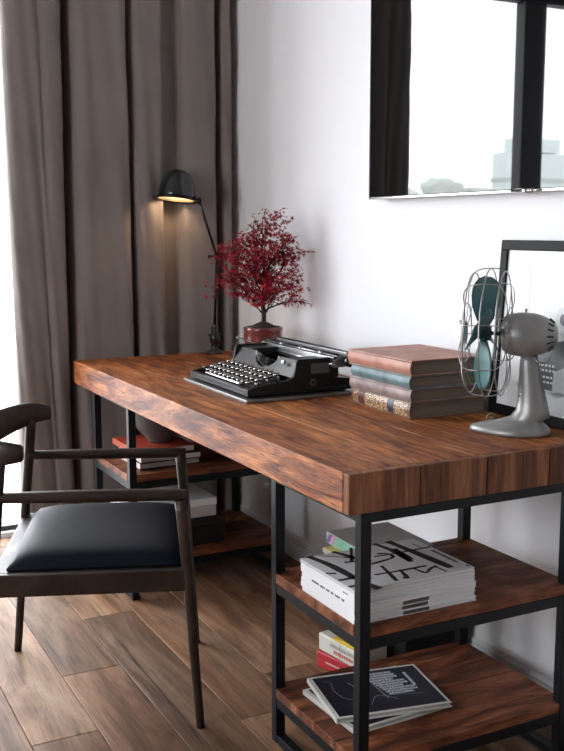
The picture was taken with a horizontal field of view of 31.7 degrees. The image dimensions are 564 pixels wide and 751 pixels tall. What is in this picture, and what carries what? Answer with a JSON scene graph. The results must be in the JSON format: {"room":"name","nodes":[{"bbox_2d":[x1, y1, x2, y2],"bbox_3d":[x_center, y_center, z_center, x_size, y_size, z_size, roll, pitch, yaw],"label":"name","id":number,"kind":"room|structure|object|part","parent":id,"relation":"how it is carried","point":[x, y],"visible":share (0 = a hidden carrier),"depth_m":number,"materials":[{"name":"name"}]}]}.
{"room":"office","nodes":[
{"label":"office","id":0,"kind":"room"},
{"bbox_2d":[1,514,19,537],"bbox_3d":[-2.149,-0.544,3.476,4.035,2.750,0.250,-4,9,-27],"label":"wall","id":1,"kind":"structure","parent":0,"point":[8,533],"depth_m":4.21,"materials":[{"name":"white paint"}]},
{"bbox_2d":[1,519,19,530],"bbox_3d":[-2.218,-0.467,3.363,2.700,2.390,0.095,-4,9,-27],"label":"window","id":2,"kind":"structure","parent":1,"relation":"in","point":[6,525],"depth_m":4.09,"materials":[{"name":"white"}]},
{"bbox_2d":[0,537,551,750],"bbox_3d":[-0.835,1.086,1.216,4.188,0.020,5.349,-4,9,-27],"label":"floor","id":3,"kind":"structure","parent":0,"point":[92,672],"depth_m":2.83,"materials":[{"name":"brown wood"}]},
{"bbox_2d":[0,403,204,728],"bbox_3d":[-0.533,0.482,2.678,0.625,0.751,0.562,-1,8,-6],"label":"armchair","id":4,"kind":"object","parent":3,"relation":"on","point":[127,544],"visible":1,"depth_m":2.46,"materials":[{"name":"brown wood"}]},
{"bbox_3d":[-0.699,0.547,2.404,0.089,0.702,0.032,-1,8,-6],"label":"leg","id":5,"kind":"part","parent":4,"relation":"part of","materials":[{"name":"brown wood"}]},
{"bbox_3d":[-0.720,0.473,2.656,0.024,0.048,0.504,-1,8,-6],"label":"seat rail","id":6,"kind":"part","parent":4,"relation":"part of","materials":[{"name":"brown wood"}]},
{"bbox_3d":[-0.753,0.471,2.918,0.089,0.702,0.032,-1,8,-6],"label":"leg","id":7,"kind":"part","parent":4,"relation":"part of","materials":[{"name":"brown wood"}]},
{"bbox_3d":[-0.742,0.178,2.611,0.205,0.130,0.562,-1,8,-6],"label":"backrest","id":8,"kind":"part","parent":4,"relation":"part of","materials":[{"name":"brown wood"}]},
{"bbox_3d":[-0.462,0.504,2.422,0.457,0.056,0.022,-1,8,-6],"label":"seat rail","id":9,"kind":"part","parent":4,"relation":"part of","materials":[{"name":"brown wood"}]},
{"bbox_2d":[6,502,180,571],"bbox_3d":[-0.479,0.412,2.673,0.433,0.052,0.498,-1,8,-6],"label":"seat cushion","id":10,"kind":"object","parent":4,"relation":"on","point":[114,536],"depth_m":2.52,"materials":[{"name":"black leather"}]},
{"bbox_3d":[-0.458,0.290,2.391,0.461,0.033,0.035,-1,8,-6],"label":"armrest","id":11,"kind":"part","parent":4,"relation":"part of","materials":[{"name":"brown wood"}]},
{"bbox_3d":[-0.513,0.229,2.909,0.460,0.032,0.035,-1,8,-6],"label":"armrest","id":12,"kind":"part","parent":4,"relation":"part of","materials":[{"name":"brown wood"}]},
{"bbox_3d":[-0.283,0.517,2.976,0.066,0.594,0.033,-1,8,-6],"label":"leg","id":13,"kind":"part","parent":4,"relation":"part of","materials":[{"name":"brown wood"}]},
{"bbox_3d":[-0.228,0.593,2.460,0.066,0.594,0.033,-1,8,-6],"label":"leg","id":14,"kind":"part","parent":4,"relation":"part of","materials":[{"name":"brown wood"}]},
{"bbox_2d":[74,350,563,750],"bbox_3d":[-0.012,0.422,3.040,0.695,0.760,1.961,-4,9,-27],"label":"desk","id":15,"kind":"object","parent":3,"relation":"on","point":[367,465],"visible":0.83,"depth_m":2.32,"materials":[{"name":"brown wood"}]},
{"bbox_3d":[-0.673,0.376,3.653,0.025,0.674,0.025,-4,9,-27],"label":"leg","id":16,"kind":"part","parent":15,"relation":"part of","materials":[{"name":"black metal"}]},
{"bbox_3d":[-0.498,0.425,3.322,0.025,0.674,0.025,-4,9,-27],"label":"leg","id":17,"kind":"part","parent":15,"relation":"part of","materials":[{"name":"black metal"}]},
{"bbox_2d":[122,458,199,469],"bbox_3d":[-0.445,0.286,3.531,0.223,0.022,0.250,-5,10,-29],"label":"book","id":18,"kind":"object","parent":15,"relation":"on","point":[153,465],"visible":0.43,"depth_m":3.41,"materials":[{"name":"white paper"}]},
{"bbox_2d":[119,447,200,463],"bbox_3d":[-0.434,0.264,3.521,0.219,0.022,0.250,-4,9,-26],"label":"book","id":19,"kind":"object","parent":18,"relation":"on","point":[195,453],"visible":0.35,"depth_m":3.41,"materials":[{"name":"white paper"}]},
{"bbox_2d":[112,434,194,450],"bbox_3d":[-0.457,0.242,3.519,0.216,0.022,0.245,-5,10,-28],"label":"book","id":20,"kind":"object","parent":19,"relation":"on","point":[141,440],"visible":0.52,"depth_m":3.47,"materials":[{"name":"brown paper"}]},
{"bbox_2d":[135,413,176,442],"bbox_3d":[-0.432,0.163,3.503,0.240,0.138,0.240,-4,9,-27],"label":"bowl","id":21,"kind":"object","parent":20,"relation":"on","point":[154,432],"visible":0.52,"depth_m":3.44,"materials":[{"name":"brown ceramic"}]},
{"bbox_2d":[96,442,248,481],"bbox_3d":[-0.341,0.300,3.601,0.579,0.024,0.400,-4,9,-27],"label":"shelf","id":22,"kind":"object","parent":15,"relation":"attached to","point":[212,465],"depth_m":3.43,"materials":[{"name":"brown wood"}]},
{"bbox_3d":[-0.341,0.381,3.613,0.575,0.675,0.400,-4,9,-27],"label":"iron frame","id":23,"kind":"part","parent":15,"relation":"part of","materials":[{"name":"black metal"}]},
{"bbox_2d":[152,169,223,353],"bbox_3d":[-0.370,-0.438,3.847,0.253,0.707,0.192,-4,9,-27],"label":"desk lamp","id":24,"kind":"object","parent":15,"relation":"on","point":[176,186],"visible":0.96,"depth_m":3.78,"materials":[{"name":"grey metal"}]},
{"bbox_3d":[-0.404,-0.725,3.793,0.144,0.122,0.144,-4,9,-27],"label":"lamp shade","id":25,"kind":"part","parent":24,"relation":"part of","materials":[{"name":"black metal"}]},
{"bbox_3d":[-0.284,-0.564,3.817,0.076,0.218,0.010,0,8,0],"label":"arm","id":26,"kind":"part","parent":24,"relation":"part of","materials":[{"name":"black metal"}]},
{"bbox_3d":[-0.256,-0.322,3.852,0.022,0.275,0.010,0,8,0],"label":"arm","id":27,"kind":"part","parent":24,"relation":"part of","materials":[{"name":"black metal"}]},
{"bbox_2d":[191,510,224,545],"bbox_3d":[-0.419,0.536,3.565,0.354,0.098,0.264,-4,9,-27],"label":"box","id":28,"kind":"object","parent":15,"relation":"on","point":[207,529],"visible":0.27,"depth_m":3.50,"materials":[{"name":"black"}]},
{"bbox_2d":[110,483,216,517],"bbox_3d":[-0.423,0.457,3.534,0.322,0.066,0.224,-4,9,-27],"label":"box","id":29,"kind":"object","parent":28,"relation":"on","point":[203,503],"visible":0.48,"depth_m":3.50,"materials":[{"name":"grey fabric"}]},
{"bbox_3d":[-0.423,0.437,3.531,0.322,0.026,0.224,-4,9,-27],"label":"lid","id":30,"kind":"part","parent":29,"relation":"part of","materials":[{"name":"white paper"}]},
{"bbox_3d":[-0.419,0.502,3.560,0.354,0.030,0.264,-4,9,-27],"label":"lid","id":31,"kind":"part","parent":28,"relation":"part of","materials":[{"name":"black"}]},
{"bbox_2d":[193,510,270,555],"bbox_3d":[-0.341,0.586,3.643,0.579,0.022,0.400,-4,9,-27],"label":"shelf","id":32,"kind":"object","parent":15,"relation":"attached to","point":[243,534],"depth_m":3.57,"materials":[{"name":"brown wood"}]},
{"bbox_3d":[-0.183,0.339,3.905,0.025,0.674,0.025,-4,9,-27],"label":"leg","id":33,"kind":"part","parent":15,"relation":"part of","materials":[{"name":"black metal"}]},
{"bbox_2d":[202,208,314,342],"bbox_3d":[-0.084,-0.309,3.487,0.406,0.555,0.221,0,8,0],"label":"bonsai","id":34,"kind":"object","parent":15,"relation":"on","point":[255,333],"visible":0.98,"depth_m":3.47,"materials":[{"name":"red plant"}]},
{"bbox_2d":[243,325,282,342],"bbox_3d":[-0.066,-0.104,3.526,0.140,0.139,0.140,-4,9,-27],"label":"pot","id":35,"kind":"object","parent":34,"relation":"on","point":[252,333],"depth_m":3.46,"materials":[{"name":"red ceramic"}]},
{"bbox_2d":[184,336,352,403],"bbox_3d":[-0.042,-0.028,3.052,0.372,0.128,0.577,-4,9,-26],"label":"typewriter","id":36,"kind":"object","parent":15,"relation":"on","point":[281,368],"visible":0.99,"depth_m":2.92,"materials":[{"name":"black metal"}]},
{"bbox_2d":[201,365,279,387],"bbox_3d":[-0.125,0.001,3.012,0.116,0.032,0.411,-4,9,-26],"label":"keyboard","id":37,"kind":"object","parent":36,"relation":"on","point":[229,374],"depth_m":2.96,"materials":[{"name":"black paint"}]},
{"bbox_3d":[-0.112,-0.115,3.313,0.082,0.032,0.010,-1,8,-6],"label":"return lever","id":38,"kind":"part","parent":36,"relation":"part of","materials":[{"name":"silver metal"}]},
{"bbox_3d":[-0.051,-0.044,3.042,0.033,0.046,0.412,-4,9,-26],"label":"plate","id":39,"kind":"part","parent":36,"relation":"part of","materials":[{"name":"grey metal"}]},
{"bbox_3d":[-0.041,0.031,3.059,0.372,0.009,0.490,-4,9,-26],"label":"plate","id":40,"kind":"part","parent":36,"relation":"part of","materials":[{"name":"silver metal"}]},
{"bbox_2d":[256,350,286,380],"bbox_3d":[-0.005,-0.035,3.070,0.110,0.074,0.160,-4,9,-26],"label":"basket","id":41,"kind":"object","parent":36,"relation":"on","point":[269,364],"depth_m":3.07,"materials":[{"name":"black metal"}]},
{"bbox_3d":[0.191,-0.040,2.862,0.031,0.031,0.031,-4,9,-26],"label":"platen knob","id":42,"kind":"part","parent":36,"relation":"part of","materials":[{"name":"black paint"}]},
{"bbox_3d":[-0.009,0.561,2.392,0.025,0.674,0.025,-4,9,-27],"label":"leg","id":43,"kind":"part","parent":15,"relation":"part of","materials":[{"name":"black metal"}]},
{"bbox_2d":[323,546,340,553],"bbox_3d":[0.213,0.445,2.483,0.161,0.012,0.165,-5,10,-29],"label":"booklet","id":44,"kind":"object","parent":15,"relation":"on","point":[329,549],"visible":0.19,"depth_m":2.50,"materials":[{"name":"yellow paper"}]},
{"bbox_2d":[326,522,433,550],"bbox_3d":[0.243,0.421,2.497,0.186,0.030,0.212,-4,9,-26],"label":"book","id":45,"kind":"object","parent":44,"relation":"on","point":[341,539],"visible":0.53,"depth_m":2.51,"materials":[{"name":"grey paper"}]},
{"bbox_3d":[0.165,0.610,2.061,0.025,0.674,0.025,-4,9,-27],"label":"leg","id":46,"kind":"part","parent":15,"relation":"part of","materials":[{"name":"black metal"}]},
{"bbox_2d":[303,666,451,732],"bbox_3d":[0.223,0.759,2.340,0.270,0.012,0.225,-5,10,-29],"label":"picture book","id":47,"kind":"object","parent":15,"relation":"on","point":[376,723],"visible":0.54,"depth_m":2.24,"materials":[{"name":"grey paper"}]},
{"bbox_3d":[0.224,0.753,2.340,0.253,0.001,0.209,-5,10,-29],"label":"panel","id":48,"kind":"part","parent":47,"relation":"part of","materials":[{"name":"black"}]},
{"bbox_2d":[307,664,451,723],"bbox_3d":[0.225,0.746,2.343,0.280,0.013,0.213,-3,9,-16],"label":"picture book","id":49,"kind":"object","parent":47,"relation":"on","point":[403,689],"visible":0.92,"depth_m":2.33,"materials":[{"name":"grey paper"}]},
{"bbox_2d":[302,586,475,623],"bbox_3d":[0.237,0.485,2.219,0.310,0.010,0.232,-4,9,-27],"label":"magazine","id":50,"kind":"object","parent":15,"relation":"on","point":[470,598],"visible":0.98,"depth_m":2.13,"materials":[{"name":"white paper"}]},
{"bbox_2d":[301,582,473,620],"bbox_3d":[0.234,0.474,2.220,0.310,0.010,0.232,-4,9,-27],"label":"magazine","id":51,"kind":"object","parent":50,"relation":"on","point":[304,585],"visible":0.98,"depth_m":2.13,"materials":[{"name":"white paper"}]},
{"bbox_2d":[301,576,475,614],"bbox_3d":[0.234,0.464,2.216,0.310,0.011,0.232,-4,9,-28],"label":"magazine","id":52,"kind":"object","parent":51,"relation":"on","point":[307,582],"visible":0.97,"depth_m":2.12,"materials":[{"name":"white paper"}]},
{"bbox_2d":[302,571,476,609],"bbox_3d":[0.236,0.452,2.214,0.310,0.011,0.232,-4,9,-27],"label":"magazine","id":53,"kind":"object","parent":52,"relation":"on","point":[453,587],"visible":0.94,"depth_m":2.12,"materials":[{"name":"white paper"}]},
{"bbox_2d":[301,568,474,602],"bbox_3d":[0.234,0.442,2.220,0.310,0.007,0.232,-4,9,-28],"label":"magazine","id":54,"kind":"object","parent":53,"relation":"on","point":[303,570],"visible":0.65,"depth_m":2.13,"materials":[{"name":"white paper"}]},
{"bbox_2d":[301,565,474,599],"bbox_3d":[0.234,0.435,2.218,0.310,0.007,0.232,-4,9,-28],"label":"magazine","id":55,"kind":"object","parent":54,"relation":"on","point":[302,566],"visible":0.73,"depth_m":2.13,"materials":[{"name":"white paper"}]},
{"bbox_2d":[301,562,474,596],"bbox_3d":[0.234,0.428,2.216,0.310,0.007,0.232,-4,9,-27],"label":"magazine","id":56,"kind":"object","parent":55,"relation":"on","point":[304,565],"visible":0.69,"depth_m":2.13,"materials":[{"name":"white paper"}]},
{"bbox_2d":[300,539,474,593],"bbox_3d":[0.233,0.421,2.213,0.312,0.008,0.260,-4,9,-28],"label":"magazine","id":57,"kind":"object","parent":56,"relation":"on","point":[393,564],"visible":0.86,"depth_m":2.20,"materials":[{"name":"grey paper"}]},
{"bbox_2d":[276,642,558,750],"bbox_3d":[0.323,0.771,2.382,0.579,0.022,0.400,-4,9,-27],"label":"shelf","id":58,"kind":"object","parent":15,"relation":"attached to","point":[490,700],"depth_m":2.32,"materials":[{"name":"brown wood"}]},
{"bbox_2d":[352,388,484,419],"bbox_3d":[0.366,0.065,2.708,0.239,0.047,0.292,-4,9,-26],"label":"book","id":59,"kind":"object","parent":15,"relation":"on","point":[468,405],"visible":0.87,"depth_m":2.60,"materials":[{"name":"beige paper"}]},
{"bbox_3d":[0.260,0.072,2.660,0.005,0.039,0.273,-4,9,-26],"label":"gilt spine panel","id":60,"kind":"part","parent":59,"relation":"part of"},
{"bbox_2d":[349,375,481,402],"bbox_3d":[0.360,0.027,2.702,0.236,0.038,0.290,-5,9,-28],"label":"book","id":61,"kind":"object","parent":59,"relation":"on","point":[449,392],"visible":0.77,"depth_m":2.59,"materials":[{"name":"fabric"}]},
{"bbox_2d":[351,364,474,389],"bbox_3d":[0.362,-0.007,2.697,0.236,0.038,0.288,-4,9,-27],"label":"book","id":62,"kind":"object","parent":61,"relation":"on","point":[450,379],"visible":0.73,"depth_m":2.58,"materials":[{"name":"teal fabric"}]},
{"bbox_2d":[348,344,474,376],"bbox_3d":[0.361,-0.044,2.695,0.245,0.044,0.298,-4,9,-28],"label":"book","id":63,"kind":"object","parent":62,"relation":"on","point":[415,359],"visible":0.87,"depth_m":2.60,"materials":[{"name":"orange leather"}]},
{"bbox_2d":[276,538,563,637],"bbox_3d":[0.323,0.485,2.340,0.579,0.024,0.400,-4,9,-27],"label":"shelf","id":64,"kind":"object","parent":15,"relation":"attached to","point":[506,584],"depth_m":2.24,"materials":[{"name":"brown wood"}]},
{"bbox_3d":[0.323,0.567,2.352,0.575,0.675,0.400,-4,9,-27],"label":"iron frame","id":65,"kind":"part","parent":15,"relation":"part of","materials":[{"name":"black metal"}]},
{"bbox_3d":[0.481,0.524,2.644,0.025,0.674,0.025,-4,9,-27],"label":"leg","id":66,"kind":"part","parent":15,"relation":"part of","materials":[{"name":"black metal"}]},
{"bbox_2d":[458,268,557,437],"bbox_3d":[0.536,-0.057,2.344,0.218,0.390,0.306,3,9,20],"label":"desk fan","id":67,"kind":"object","parent":15,"relation":"on","point":[527,335],"visible":1,"depth_m":2.32,"materials":[{"name":"grey metal"}]},
{"bbox_3d":[0.455,-0.108,2.288,0.056,0.096,0.122,3,9,20],"label":"blade","id":68,"kind":"part","parent":67,"relation":"part of","materials":[{"name":"teal metal"}]},
{"bbox_3d":[0.476,-0.026,2.354,0.017,0.122,0.110,-1,8,-10],"label":"blade","id":69,"kind":"part","parent":67,"relation":"part of","materials":[{"name":"teal metal"}]},
{"bbox_3d":[0.487,-0.176,2.363,0.110,0.122,0.017,-7,11,-39],"label":"blade","id":70,"kind":"part","parent":67,"relation":"part of","materials":[{"name":"teal metal"}]},
{"bbox_2d":[486,413,496,419],"bbox_3d":[0.513,0.105,2.441,0.026,0.026,0.014,3,9,20],"label":"switch","id":71,"kind":"object","parent":67,"relation":"attached to","point":[491,417],"depth_m":2.44,"materials":[{"name":"gold metal"}]},
{"bbox_2d":[488,240,563,429],"bbox_3d":[0.720,-0.087,2.335,0.046,0.452,0.660,-4,9,-27],"label":"framed picture","id":72,"kind":"object","parent":15,"relation":"on","point":[535,268],"visible":0.56,"depth_m":2.49,"materials":[{"name":"black"}]},
{"bbox_3d":[0.655,0.572,2.313,0.025,0.674,0.025,-4,9,-27],"label":"leg","id":73,"kind":"part","parent":15,"relation":"part of","materials":[{"name":"black metal"}]},
{"bbox_2d":[317,649,349,670],"bbox_3d":[0.197,0.813,2.823,0.113,0.050,0.176,-7,11,-41],"label":"book","id":74,"kind":"object","parent":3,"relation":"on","point":[326,661],"visible":0.33,"depth_m":2.81,"materials":[{"name":"red paper"}]},
{"bbox_2d":[319,630,386,665],"bbox_3d":[0.198,0.755,2.797,0.101,0.072,0.186,-6,10,-35],"label":"book","id":75,"kind":"object","parent":74,"relation":"on","point":[330,643],"visible":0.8,"depth_m":2.76,"materials":[{"name":"grey paper"}]},
{"bbox_2d":[387,630,467,657],"bbox_3d":[0.364,0.687,2.900,0.221,0.273,0.306,-4,9,-27],"label":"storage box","id":76,"kind":"object","parent":3,"relation":"on","point":[448,637],"visible":0.02,"depth_m":2.76,"materials":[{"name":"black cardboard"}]},
{"bbox_2d":[230,0,563,680],"bbox_3d":[0.929,-0.391,2.070,0.120,2.650,5.600,-4,9,-27],"label":"wall","id":77,"kind":"structure","parent":0,"point":[394,272],"depth_m":3.28,"materials":[{"name":"white paint"}]},
{"bbox_2d":[240,503,553,692],"bbox_3d":[0.928,0.896,2.116,0.014,0.090,5.350,-4,9,-27],"label":"baseboard","id":78,"kind":"structure","parent":77,"relation":"attached to","point":[296,547],"depth_m":2.84,"materials":[{"name":"white paint"}]},
{"bbox_2d":[369,0,563,199],"bbox_3d":[0.572,-0.813,2.494,0.066,0.708,1.232,-4,9,-27],"label":"mirror","id":79,"kind":"object","parent":77,"relation":"attached to","point":[467,96],"visible":1,"depth_m":2.63,"materials":[{"name":"mirror"}]},
{"bbox_3d":[-0.923,-1.599,0.850,4.355,0.100,5.720,-4,9,-27],"label":"ceiling","id":80,"kind":"structure","parent":0,"visible":0},
{"bbox_2d":[0,0,232,512],"bbox_3d":[-0.609,-0.634,3.852,0.914,2.585,0.182,-5,10,-29],"label":"curtain","id":81,"kind":"object","parent":80,"relation":"hanging from","point":[103,99],"visible":0.7,"depth_m":3.76,"materials":[{"name":"fabric"}]},
{"label":"outside","id":82,"kind":"structure","parent":0,"visible":0},
{"bbox_2d":[0,331,20,515],"bbox_3d":[-39.074,4.383,34.935,120.000,0.300,87.000,-4,9,-27],"label":"ground","id":83,"kind":"structure","parent":82,"point":[8,386],"depth_m":56.23,"materials":[{"name":"grey"}]}
]}

